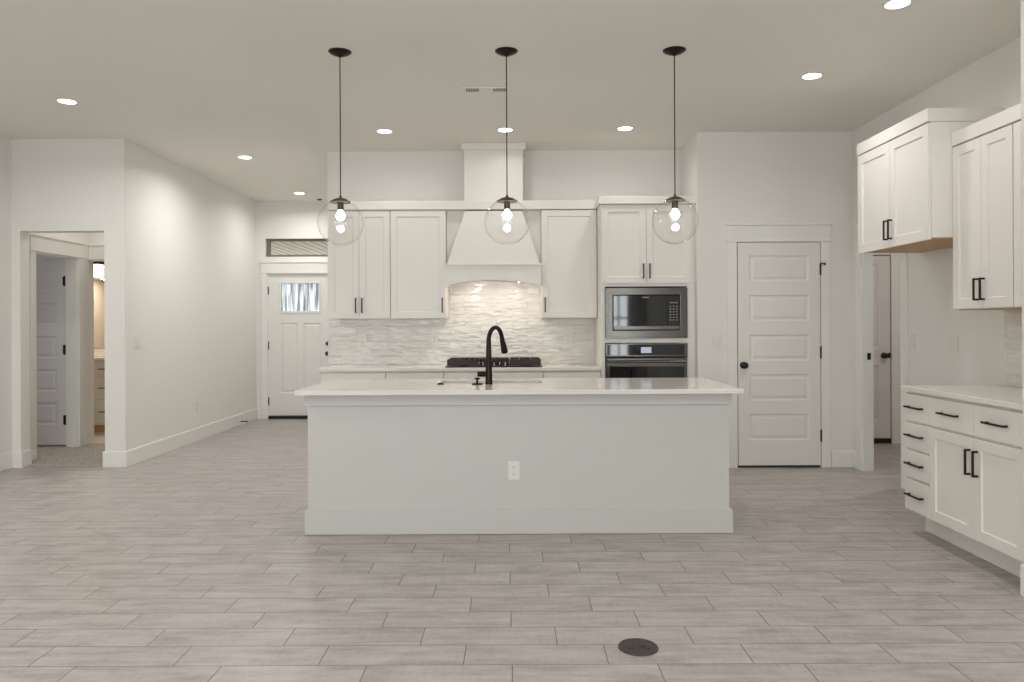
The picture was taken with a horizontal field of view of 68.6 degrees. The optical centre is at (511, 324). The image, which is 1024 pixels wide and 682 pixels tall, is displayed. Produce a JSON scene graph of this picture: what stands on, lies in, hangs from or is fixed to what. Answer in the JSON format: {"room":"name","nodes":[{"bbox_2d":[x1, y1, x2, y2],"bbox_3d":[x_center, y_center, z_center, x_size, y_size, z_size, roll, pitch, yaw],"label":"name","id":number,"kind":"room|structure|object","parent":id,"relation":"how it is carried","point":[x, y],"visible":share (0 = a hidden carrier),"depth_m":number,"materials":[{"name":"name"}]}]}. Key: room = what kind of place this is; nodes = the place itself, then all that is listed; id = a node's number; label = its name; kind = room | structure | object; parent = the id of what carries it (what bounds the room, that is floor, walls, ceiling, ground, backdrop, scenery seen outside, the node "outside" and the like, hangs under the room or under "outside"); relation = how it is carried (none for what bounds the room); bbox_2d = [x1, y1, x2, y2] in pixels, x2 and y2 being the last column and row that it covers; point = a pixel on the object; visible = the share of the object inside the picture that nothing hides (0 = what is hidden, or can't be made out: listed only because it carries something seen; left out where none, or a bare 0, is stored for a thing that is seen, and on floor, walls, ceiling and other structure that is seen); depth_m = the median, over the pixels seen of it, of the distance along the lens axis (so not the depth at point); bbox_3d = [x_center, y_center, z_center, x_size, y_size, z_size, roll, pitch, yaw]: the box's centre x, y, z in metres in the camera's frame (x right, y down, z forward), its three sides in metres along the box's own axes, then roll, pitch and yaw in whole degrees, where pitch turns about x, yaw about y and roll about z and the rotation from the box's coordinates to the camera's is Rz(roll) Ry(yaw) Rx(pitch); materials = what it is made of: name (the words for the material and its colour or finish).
{"room":"kitchen","nodes":[
{"label":"kitchen","id":0,"kind":"room"},
{"bbox_2d":[0,135,11,454],"bbox_3d":[-4.701,-0.195,1.795,0.120,3.050,10.590,0,0,0],"label":"wall","id":1,"kind":"structure","parent":0,"point":[5,143],"depth_m":6.88,"materials":[{"name":"white paint"}]},
{"bbox_2d":[0,452,12,471],"bbox_3d":[-4.627,1.255,1.720,0.016,0.150,10.440,0,0,0],"label":"baseboard","id":2,"kind":"structure","parent":1,"relation":"attached to","point":[6,460],"depth_m":6.85,"materials":[{"name":"white paint"}]},
{"bbox_2d":[11,139,112,451],"bbox_3d":[-4.176,-0.197,7.024,0.930,3.050,0.133,0,0,0],"label":"wall","id":3,"kind":"structure","parent":0,"point":[58,185],"depth_m":6.96,"materials":[{"name":"white paint"}]},
{"bbox_2d":[13,449,124,467],"bbox_3d":[-4.110,1.253,7.016,1.050,0.150,0.149,0,0,0],"label":"baseboard","id":4,"kind":"structure","parent":3,"relation":"attached to","point":[111,459],"depth_m":6.94,"materials":[{"name":"white paint"}]},
{"bbox_2d":[36,233,89,431],"bbox_3d":[-4.751,-0.194,7.710,0.120,3.050,1.240,0,0,0],"label":"wall","id":5,"kind":"structure","parent":0,"point":[80,237],"depth_m":8.26,"materials":[{"name":"white paint"}]},
{"bbox_2d":[36,259,65,444],"bbox_3d":[-5.171,0.297,8.117,0.745,2.012,0.055,0,0,0],"label":"door","id":6,"kind":"structure","parent":5,"relation":"in","point":[50,273],"depth_m":8.11,"materials":[{"name":"white paint"}]},
{"bbox_2d":[29,233,85,459],"bbox_3d":[-4.733,0.220,7.735,0.152,2.222,0.936,0,0,0],"label":"door frame","id":7,"kind":"structure","parent":5,"relation":"attached to","point":[37,242],"depth_m":8.08,"materials":[{"name":"white paint"}]},
{"bbox_2d":[84,431,91,444],"bbox_3d":[-4.677,1.255,7.710,0.016,0.150,1.240,0,0,0],"label":"baseboard","id":8,"kind":"structure","parent":5,"relation":"attached to","point":[87,435],"depth_m":8.25,"materials":[{"name":"white paint"}]},
{"bbox_2d":[29,443,104,465],"bbox_3d":[-5.149,1.327,7.688,2.890,0.012,1.285,0,0,0],"label":"floor","id":9,"kind":"structure","parent":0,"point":[91,454],"depth_m":7.54,"materials":[{"name":"beige carpet"}]},
{"bbox_2d":[36,233,103,258],"bbox_3d":[-5.156,-0.193,8.380,2.890,3.050,0.100,0,0,0],"label":"wall","id":10,"kind":"structure","parent":0,"point":[94,238],"depth_m":8.33,"materials":[{"name":"white paint"}]},
{"bbox_2d":[88,244,103,442],"bbox_3d":[-4.254,0.218,8.364,0.910,2.222,0.132,0,0,0],"label":"door frame","id":11,"kind":"structure","parent":10,"relation":"attached to","point":[91,262],"depth_m":8.38,"materials":[{"name":"white paint"}]},
{"bbox_2d":[94,268,104,348],"bbox_3d":[-5.156,-0.193,9.810,2.890,3.050,0.120,0,0,0],"label":"wall","id":12,"kind":"structure","parent":0,"point":[103,268],"depth_m":9.75,"materials":[{"name":"beige paint"}]},
{"bbox_2d":[94,261,103,277],"bbox_3d":[-5.103,-0.718,9.662,0.700,0.220,0.174,0,0,0],"label":"vanity light","id":13,"kind":"object","parent":12,"relation":"attached to","point":[98,265],"visible":0.22,"depth_m":9.61,"materials":[{"name":"white glass"}]},
{"bbox_2d":[94,279,104,347],"bbox_3d":[-4.726,-0.144,9.743,1.650,0.890,0.010,0,0,0],"label":"mirror","id":14,"kind":"object","parent":12,"relation":"attached to","point":[99,328],"visible":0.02,"depth_m":9.74,"materials":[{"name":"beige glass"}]},
{"bbox_2d":[111,139,256,450],"bbox_3d":[-3.651,-0.199,8.743,0.120,3.050,3.573,0,0,0],"label":"wall","id":15,"kind":"structure","parent":0,"point":[184,242],"depth_m":8.02,"materials":[{"name":"white paint"}]},
{"bbox_2d":[134,336,140,348],"bbox_3d":[-3.584,0.171,7.180,0.008,0.116,0.118,0,0,0],"label":"light switch","id":16,"kind":"object","parent":15,"relation":"attached to","point":[137,339],"visible":1,"depth_m":7.17,"materials":[{"name":"white plastic"}]},
{"bbox_2d":[125,408,257,467],"bbox_3d":[-3.577,1.251,8.736,0.016,0.150,3.589,0,0,0],"label":"baseboard","id":17,"kind":"structure","parent":15,"relation":"attached to","point":[134,456],"depth_m":8.17,"materials":[{"name":"white paint"}]},
{"bbox_2d":[196,402,198,411],"bbox_3d":[-3.582,0.940,8.540,0.008,0.116,0.072,0,0,0],"label":"electrical outlet","id":18,"kind":"object","parent":15,"relation":"attached to","point":[197,403],"visible":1,"depth_m":8.54,"materials":[{"name":"white plastic"}]},
{"bbox_2d":[256,201,327,407],"bbox_3d":[-2.718,-0.203,10.600,1.985,3.050,0.140,0,0,0],"label":"wall","id":19,"kind":"structure","parent":0,"point":[300,219],"depth_m":10.53,"materials":[{"name":"white paint"}]},
{"bbox_2d":[258,408,261,418],"bbox_3d":[-2.704,1.247,10.522,1.729,0.150,0.016,0,0,0],"label":"baseboard","id":20,"kind":"structure","parent":19,"relation":"attached to","point":[259,409],"depth_m":10.51,"materials":[{"name":"white paint"}]},
{"bbox_2d":[259,261,327,418],"bbox_3d":[-2.964,0.217,10.584,1.136,2.212,0.172,0,0,0],"label":"door frame","id":21,"kind":"structure","parent":19,"relation":"attached to","point":[267,267],"depth_m":10.51,"materials":[{"name":"white paint"}]},
{"bbox_2d":[266,239,327,256],"bbox_3d":[-2.969,-1.080,10.607,0.992,0.255,0.065,0,0,0],"label":"window","id":22,"kind":"structure","parent":19,"relation":"in","point":[268,241],"depth_m":10.58,"materials":[{"name":"brown glass"}]},
{"bbox_2d":[268,274,327,418],"bbox_3d":[-2.968,0.309,10.546,0.915,2.025,0.147,0,0,0],"label":"door","id":23,"kind":"structure","parent":19,"relation":"in","point":[298,303],"depth_m":10.54,"materials":[{"name":"white paint"}]},
{"bbox_2d":[327,150,679,365],"bbox_3d":[0.677,-0.218,7.574,5.045,3.050,0.132,0,0,0],"label":"wall","id":24,"kind":"structure","parent":0,"point":[475,307],"depth_m":7.51,"materials":[{"name":"tile"}]},
{"bbox_2d":[328,210,390,318],"bbox_3d":[-1.462,-0.574,7.329,0.594,1.040,0.383,0,0,0],"label":"upper cabinet","id":25,"kind":"object","parent":24,"relation":"attached to","point":[359,259],"visible":0.94,"depth_m":7.18,"materials":[{"name":"white paint"}]},
{"bbox_2d":[327,200,595,210],"bbox_3d":[-0.476,-1.141,7.327,2.572,0.084,0.345,0,0,0],"label":"crown molding","id":26,"kind":"structure","parent":25,"relation":"on","point":[473,205],"depth_m":7.15,"materials":[{"name":"white paint"}]},
{"bbox_2d":[359,334,365,344],"bbox_3d":[-1.499,0.151,7.504,0.072,0.116,0.008,0,0,0],"label":"electrical outlet","id":27,"kind":"object","parent":24,"relation":"attached to","point":[362,337],"visible":1,"depth_m":7.50,"materials":[{"name":"white plastic"}]},
{"bbox_2d":[390,210,448,318],"bbox_3d":[-0.898,-0.576,7.329,0.531,1.040,0.383,0,0,0],"label":"upper cabinet","id":28,"kind":"object","parent":24,"relation":"attached to","point":[418,238],"visible":0.94,"depth_m":7.18,"materials":[{"name":"white paint"}]},
{"bbox_2d":[431,334,437,344],"bbox_3d":[-0.774,0.148,7.504,0.072,0.116,0.008,0,0,0],"label":"electrical outlet","id":29,"kind":"object","parent":24,"relation":"attached to","point":[434,337],"visible":1,"depth_m":7.50,"materials":[{"name":"white plastic"}]},
{"bbox_2d":[445,143,541,286],"bbox_3d":[-0.179,-1.051,7.261,0.914,1.375,0.513,0,0,0],"label":"range hood","id":30,"kind":"object","parent":24,"relation":"attached to","point":[481,245],"visible":0.97,"depth_m":7.13,"materials":[{"name":"white paint"}]},
{"bbox_2d":[564,332,571,343],"bbox_3d":[0.561,0.133,7.504,0.072,0.116,0.008,0,0,0],"label":"electrical outlet","id":31,"kind":"object","parent":24,"relation":"attached to","point":[567,335],"visible":1,"depth_m":7.50,"materials":[{"name":"white plastic"}]},
{"bbox_2d":[540,209,596,317],"bbox_3d":[0.547,-0.582,7.329,0.531,1.040,0.383,0,0,0],"label":"upper cabinet","id":32,"kind":"object","parent":24,"relation":"attached to","point":[568,288],"visible":0.98,"depth_m":7.18,"materials":[{"name":"white paint"}]},
{"bbox_2d":[0,0,1020,201],"bbox_3d":[-0.808,-1.786,3.540,11.800,0.100,14.280,0,0,0],"label":"ceiling","id":33,"kind":"structure","parent":0,"point":[198,85],"depth_m":5.14,"materials":[{"name":"white paint"}]},
{"bbox_2d":[55,98,78,103],"bbox_3d":[-3.433,-1.721,5.787,0.164,0.006,0.164,0,0,0],"label":"recessed light","id":34,"kind":"object","parent":33,"relation":"in","point":[60,100],"visible":1,"depth_m":5.78,"materials":[{"name":"white plastic"}]},
{"bbox_2d":[237,155,253,158],"bbox_3d":[-2.752,-1.724,7.736,0.164,0.006,0.164,0,0,0],"label":"recessed light","id":35,"kind":"object","parent":33,"relation":"in","point":[239,156],"visible":1,"depth_m":7.73,"materials":[{"name":"white plastic"}]},
{"bbox_2d":[318,48,363,233],"bbox_3d":[-1.092,-1.118,4.770,0.293,1.234,0.293,0,0,-8],"label":"pendant light","id":36,"kind":"object","parent":33,"relation":"hanging from","point":[337,52],"visible":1,"depth_m":4.76,"materials":[{"name":"black metal"}]},
{"bbox_2d":[337,202,343,210],"bbox_3d":[-1.090,-0.750,4.770,0.040,0.051,0.040,0,0,0],"label":"socket","id":37,"kind":"object","parent":36,"relation":"attached to","point":[340,205],"depth_m":4.75,"materials":[{"name":"brown metal"}]},
{"bbox_2d":[375,129,393,133],"bbox_3d":[-1.142,-1.731,6.720,0.164,0.006,0.164,0,0,0],"label":"recessed light","id":38,"kind":"object","parent":33,"relation":"in","point":[384,131],"visible":1,"depth_m":6.72,"materials":[{"name":"white plastic"}]},
{"bbox_2d":[462,87,508,92],"bbox_3d":[-0.191,-1.736,5.550,0.345,0.006,0.120,0,0,0],"label":"ceiling vent","id":39,"kind":"object","parent":33,"relation":"in","point":[465,89],"visible":0.95,"depth_m":5.55,"materials":[{"name":"white plastic"}]},
{"bbox_2d":[496,127,513,131],"bbox_3d":[-0.062,-1.736,6.690,0.164,0.006,0.164,0,0,0],"label":"recessed light","id":40,"kind":"object","parent":33,"relation":"in","point":[501,129],"visible":0.94,"depth_m":6.67,"materials":[{"name":"white plastic"}]},
{"bbox_2d":[495,47,529,234],"bbox_3d":[-0.033,-1.122,4.770,0.293,1.234,0.293,0,0,-8],"label":"pendant light","id":41,"kind":"object","parent":33,"relation":"hanging from","point":[506,52],"visible":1,"depth_m":4.75,"materials":[{"name":"black metal"}]},
{"bbox_2d":[504,201,509,209],"bbox_3d":[-0.031,-0.754,4.770,0.040,0.051,0.040,0,0,0],"label":"socket","id":42,"kind":"object","parent":41,"relation":"attached to","point":[506,203],"depth_m":4.75,"materials":[{"name":"brown metal"}]},
{"bbox_2d":[616,126,633,130],"bbox_3d":[1.004,-1.741,6.660,0.164,0.006,0.164,0,0,0],"label":"recessed light","id":43,"kind":"object","parent":33,"relation":"in","point":[620,128],"visible":1,"depth_m":6.65,"materials":[{"name":"white plastic"}]},
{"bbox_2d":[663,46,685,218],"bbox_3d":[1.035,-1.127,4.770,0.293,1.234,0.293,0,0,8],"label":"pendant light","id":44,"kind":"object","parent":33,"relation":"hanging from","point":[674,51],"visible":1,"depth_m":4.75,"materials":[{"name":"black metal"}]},
{"bbox_2d":[672,201,677,208],"bbox_3d":[1.037,-0.759,4.770,0.040,0.051,0.040,0,0,0],"label":"socket","id":45,"kind":"object","parent":44,"relation":"attached to","point":[674,203],"depth_m":4.75,"materials":[{"name":"brown metal"}]},
{"bbox_2d":[799,72,824,79],"bbox_3d":[2.106,-1.746,5.268,0.164,0.006,0.164,0,0,0],"label":"recessed light","id":46,"kind":"object","parent":33,"relation":"in","point":[810,75],"visible":1,"depth_m":5.25,"materials":[{"name":"white plastic"}]},
{"bbox_2d":[881,0,914,9],"bbox_3d":[2.097,-1.745,4.080,0.164,0.006,0.164,0,0,0],"label":"recessed light","id":47,"kind":"object","parent":33,"relation":"in","point":[889,4],"visible":1,"depth_m":4.08,"materials":[{"name":"white plastic"}]},
{"bbox_2d":[0,419,1023,681],"bbox_3d":[-0.794,1.359,3.540,11.800,0.110,14.280,0,0,0],"label":"floor","id":48,"kind":"structure","parent":0,"point":[196,561],"depth_m":3.70,"materials":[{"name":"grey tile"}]},
{"bbox_2d":[94,349,104,431],"bbox_3d":[-4.652,0.816,9.448,1.886,1.011,0.602,0,0,0],"label":"bathroom vanity","id":49,"kind":"object","parent":48,"relation":"on","point":[99,354],"visible":0.09,"depth_m":9.18,"materials":[{"name":"white paint"}]},
{"bbox_2d":[322,371,385,381],"bbox_3d":[-1.459,0.875,7.198,0.594,0.881,0.642,0,0,0],"label":"base cabinet","id":50,"kind":"object","parent":48,"relation":"on","point":[326,376],"visible":0.04,"depth_m":6.91,"materials":[{"name":"white paint"}]},
{"bbox_2d":[386,371,443,378],"bbox_3d":[-0.894,0.872,7.198,0.532,0.881,0.642,0,0,0],"label":"base cabinet","id":51,"kind":"object","parent":48,"relation":"on","point":[389,374],"visible":0.02,"depth_m":6.91,"materials":[{"name":"white paint"}]},
{"bbox_2d":[444,371,542,378],"bbox_3d":[-0.168,0.869,7.198,0.916,0.881,0.642,0,0,0],"label":"base cabinet","id":52,"kind":"object","parent":48,"relation":"on","point":[447,374],"visible":0.02,"depth_m":6.91,"materials":[{"name":"white paint"}]},
{"bbox_2d":[317,364,600,371],"bbox_3d":[-0.485,0.413,7.197,2.607,0.030,0.623,0,0,0],"label":"countertop","id":53,"kind":"structure","parent":52,"relation":"on","point":[416,367],"depth_m":6.88,"materials":[{"name":"white stone"}]},
{"bbox_2d":[446,357,541,366],"bbox_3d":[-0.166,0.360,7.200,0.896,0.072,0.510,0,0,0],"label":"gas cooktop","id":54,"kind":"object","parent":53,"relation":"in","point":[466,361],"visible":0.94,"depth_m":6.96,"materials":[{"name":"black metal"}]},
{"bbox_2d":[446,363,541,366],"bbox_3d":[-0.166,0.392,7.200,0.896,0.010,0.510,0,0,0],"label":"tray","id":55,"kind":"object","parent":54,"relation":"on","point":[448,364],"depth_m":6.96,"materials":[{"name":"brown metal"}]},
{"bbox_2d":[304,394,732,534],"bbox_3d":[0.041,0.870,5.119,2.683,0.878,0.871,0,0,0],"label":"kitchen island","id":56,"kind":"object","parent":48,"relation":"on","point":[590,463],"visible":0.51,"depth_m":4.70,"materials":[{"name":"grey paint"}]},
{"bbox_2d":[508,461,519,479],"bbox_3d":[0.012,0.915,4.695,0.072,0.116,0.008,0,0,0],"label":"electrical outlet","id":57,"kind":"object","parent":56,"relation":"attached to","point":[513,466],"visible":1,"depth_m":4.69,"materials":[{"name":"white plastic"}]},
{"bbox_2d":[294,378,743,395],"bbox_3d":[0.043,0.416,5.101,2.760,0.029,0.998,0,0,0],"label":"island countertop","id":58,"kind":"structure","parent":56,"relation":"on","point":[500,386],"depth_m":4.82,"materials":[{"name":"white stone"}]},
{"bbox_2d":[472,377,482,384],"bbox_3d":[-0.234,0.380,5.055,0.076,0.044,0.076,0,0,0],"label":"soap dispenser","id":59,"kind":"object","parent":58,"relation":"on","point":[476,378],"visible":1,"depth_m":5.04,"materials":[{"name":"black metal"}]},
{"bbox_2d":[477,325,507,383],"bbox_3d":[-0.117,0.204,5.155,0.095,0.396,0.310,0,0,39],"label":"kitchen faucet","id":60,"kind":"object","parent":58,"relation":"on","point":[487,373],"visible":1,"depth_m":5.06,"materials":[{"name":"black metal"}]},
{"bbox_2d":[543,370,600,377],"bbox_3d":[0.556,0.866,7.198,0.529,0.881,0.642,0,0,0],"label":"base cabinet","id":61,"kind":"object","parent":48,"relation":"on","point":[546,374],"visible":0.06,"depth_m":6.91,"materials":[{"name":"white paint"}]},
{"bbox_2d":[618,638,657,655],"bbox_3d":[0.511,1.304,3.036,0.161,0.007,0.161,0,0,0],"label":"floor outlet","id":62,"kind":"object","parent":48,"relation":"on","point":[631,646],"visible":1,"depth_m":3.03,"materials":[{"name":"brown metal"}]},
{"bbox_2d":[594,196,695,377],"bbox_3d":[1.243,0.063,7.181,0.886,2.481,0.668,0,0,0],"label":"tall cabinet","id":63,"kind":"object","parent":48,"relation":"on","point":[640,244],"visible":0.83,"depth_m":6.89,"materials":[{"name":"white paint"}]},
{"bbox_2d":[605,287,687,337],"bbox_3d":[1.234,-0.111,7.133,0.752,0.465,0.534,0,0,0],"label":"microwave","id":64,"kind":"object","parent":63,"relation":"in","point":[630,312],"visible":1,"depth_m":6.87,"materials":[{"name":"grey metal"}]},
{"bbox_2d":[605,343,687,377],"bbox_3d":[1.236,0.522,7.106,0.752,0.701,0.588,0,0,0],"label":"wall oven","id":65,"kind":"object","parent":63,"relation":"in","point":[622,360],"visible":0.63,"depth_m":6.87,"materials":[{"name":"grey"}]},
{"bbox_2d":[903,391,950,542],"bbox_3d":[2.773,0.855,4.589,0.660,0.883,0.278,0,0,0],"label":"base cabinet","id":66,"kind":"object","parent":48,"relation":"on","point":[917,483],"visible":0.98,"depth_m":4.58,"materials":[{"name":"white paint"}]},
{"bbox_2d":[929,396,1022,576],"bbox_3d":[2.773,0.855,4.025,0.660,0.883,0.846,0,0,0],"label":"base cabinet","id":67,"kind":"object","parent":48,"relation":"on","point":[976,449],"visible":1,"depth_m":3.99,"materials":[{"name":"white paint"}]},
{"bbox_2d":[901,385,1021,409],"bbox_3d":[2.779,0.399,4.170,0.644,0.030,1.136,0,0,0],"label":"countertop","id":68,"kind":"structure","parent":67,"relation":"on","point":[1004,396],"depth_m":4.25,"materials":[{"name":"white stone"}]},
{"bbox_2d":[679,137,693,195],"bbox_3d":[1.742,-0.223,7.230,0.113,3.050,0.580,0,0,0],"label":"wall","id":69,"kind":"structure","parent":0,"point":[687,151],"depth_m":7.18,"materials":[{"name":"white paint"}]},
{"bbox_2d":[693,132,852,450],"bbox_3d":[2.393,-0.225,6.880,1.413,3.050,0.120,0,0,0],"label":"wall","id":70,"kind":"structure","parent":0,"point":[740,177],"depth_m":6.82,"materials":[{"name":"white paint"}]},
{"bbox_2d":[725,222,832,467],"bbox_3d":[2.425,0.188,6.864,0.968,2.222,0.152,0,0,0],"label":"door frame","id":71,"kind":"structure","parent":70,"relation":"attached to","point":[804,231],"depth_m":6.80,"materials":[{"name":"white paint"}]},
{"bbox_2d":[737,243,825,466],"bbox_3d":[2.444,0.278,6.800,0.786,2.041,0.120,0,0,0],"label":"door","id":72,"kind":"structure","parent":70,"relation":"in","point":[779,351],"depth_m":6.81,"materials":[{"name":"white paint"}]},
{"bbox_2d":[831,451,851,466],"bbox_3d":[2.391,1.225,6.812,1.397,0.150,0.016,0,0,0],"label":"baseboard","id":73,"kind":"structure","parent":70,"relation":"attached to","point":[838,458],"depth_m":6.80,"materials":[{"name":"white paint"}]},
{"bbox_2d":[873,255,900,442],"bbox_3d":[4.099,-0.233,8.230,1.800,3.050,0.120,0,0,0],"label":"wall","id":74,"kind":"structure","parent":0,"point":[873,255],"depth_m":8.17,"materials":[{"name":"white paint"}]},
{"bbox_2d":[873,256,890,442],"bbox_3d":[3.746,0.272,8.159,0.746,2.041,0.122,0,0,0],"label":"door","id":75,"kind":"structure","parent":74,"relation":"in","point":[881,264],"depth_m":8.16,"materials":[{"name":"white paint"}]},
{"bbox_2d":[873,253,899,442],"bbox_3d":[3.746,0.183,8.154,0.966,2.222,0.032,0,0,0],"label":"door frame","id":76,"kind":"structure","parent":74,"relation":"attached to","point":[894,257],"depth_m":8.15,"materials":[{"name":"white paint"}]},
{"bbox_2d":[852,36,1021,450],"bbox_3d":[3.139,-0.229,2.335,0.100,3.050,11.670,0,0,0],"label":"wall","id":77,"kind":"structure","parent":0,"point":[994,80],"depth_m":5.28,"materials":[{"name":"white paint"}]},
{"bbox_2d":[852,451,907,476],"bbox_3d":[3.097,1.222,1.660,0.016,0.150,10.320,0,0,0],"label":"baseboard","id":78,"kind":"structure","parent":77,"relation":"attached to","point":[853,452],"depth_m":6.77,"materials":[{"name":"white paint"}]},
{"bbox_2d":[853,220,907,488],"bbox_3d":[3.130,0.185,6.298,0.122,2.222,0.891,0,0,0],"label":"door frame","id":79,"kind":"structure","parent":77,"relation":"attached to","point":[903,256],"depth_m":6.62,"materials":[{"name":"white paint"}]},
{"bbox_2d":[857,108,1003,253],"bbox_3d":[2.840,-0.949,5.198,0.509,0.826,0.972,0,0,0],"label":"upper cabinet","id":80,"kind":"object","parent":77,"relation":"attached to","point":[905,170],"visible":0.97,"depth_m":4.96,"materials":[{"name":"white paint"}]},
{"bbox_2d":[952,124,1021,309],"bbox_3d":[2.916,-0.603,4.428,0.360,1.029,0.567,0,0,0],"label":"upper cabinet","id":81,"kind":"object","parent":77,"relation":"attached to","point":[983,185],"visible":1,"depth_m":4.39,"materials":[{"name":"white paint"}]},
{"bbox_2d":[1013,121,1021,307],"bbox_3d":[2.916,-0.603,3.872,0.360,1.029,0.539,0,0,0],"label":"upper cabinet","id":82,"kind":"object","parent":77,"relation":"attached to","point":[1016,126],"visible":0.79,"depth_m":4.11,"materials":[{"name":"white paint"}]},
{"bbox_2d":[952,103,1020,145],"bbox_3d":[2.928,-1.161,4.157,0.333,0.084,1.109,0,0,0],"label":"crown molding","id":83,"kind":"structure","parent":82,"relation":"on","point":[1012,115],"depth_m":4.35,"materials":[{"name":"white paint"}]},
{"bbox_2d":[1021,0,1023,564],"bbox_3d":[2.773,-0.227,3.300,0.652,3.050,0.600,0,0,0],"label":"wall","id":84,"kind":"structure","parent":0,"point":[1022,1],"depth_m":3.59,"materials":[{"name":"white paint"}]},
{"bbox_2d":[1020,564,1023,596],"bbox_3d":[2.761,1.223,3.290,0.648,0.150,0.620,0,0,0],"label":"baseboard","id":85,"kind":"structure","parent":84,"relation":"attached to","point":[1021,565],"depth_m":3.59,"materials":[{"name":"white paint"}]},
{"label":"outside","id":86,"kind":"structure","parent":0,"visible":0},
{"bbox_2d":[271,242,327,254],"bbox_3d":[-3.256,-1.436,13.950,8.500,0.080,6.100,0,0,0],"label":"window blind","id":87,"kind":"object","parent":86,"point":[277,248],"depth_m":13.75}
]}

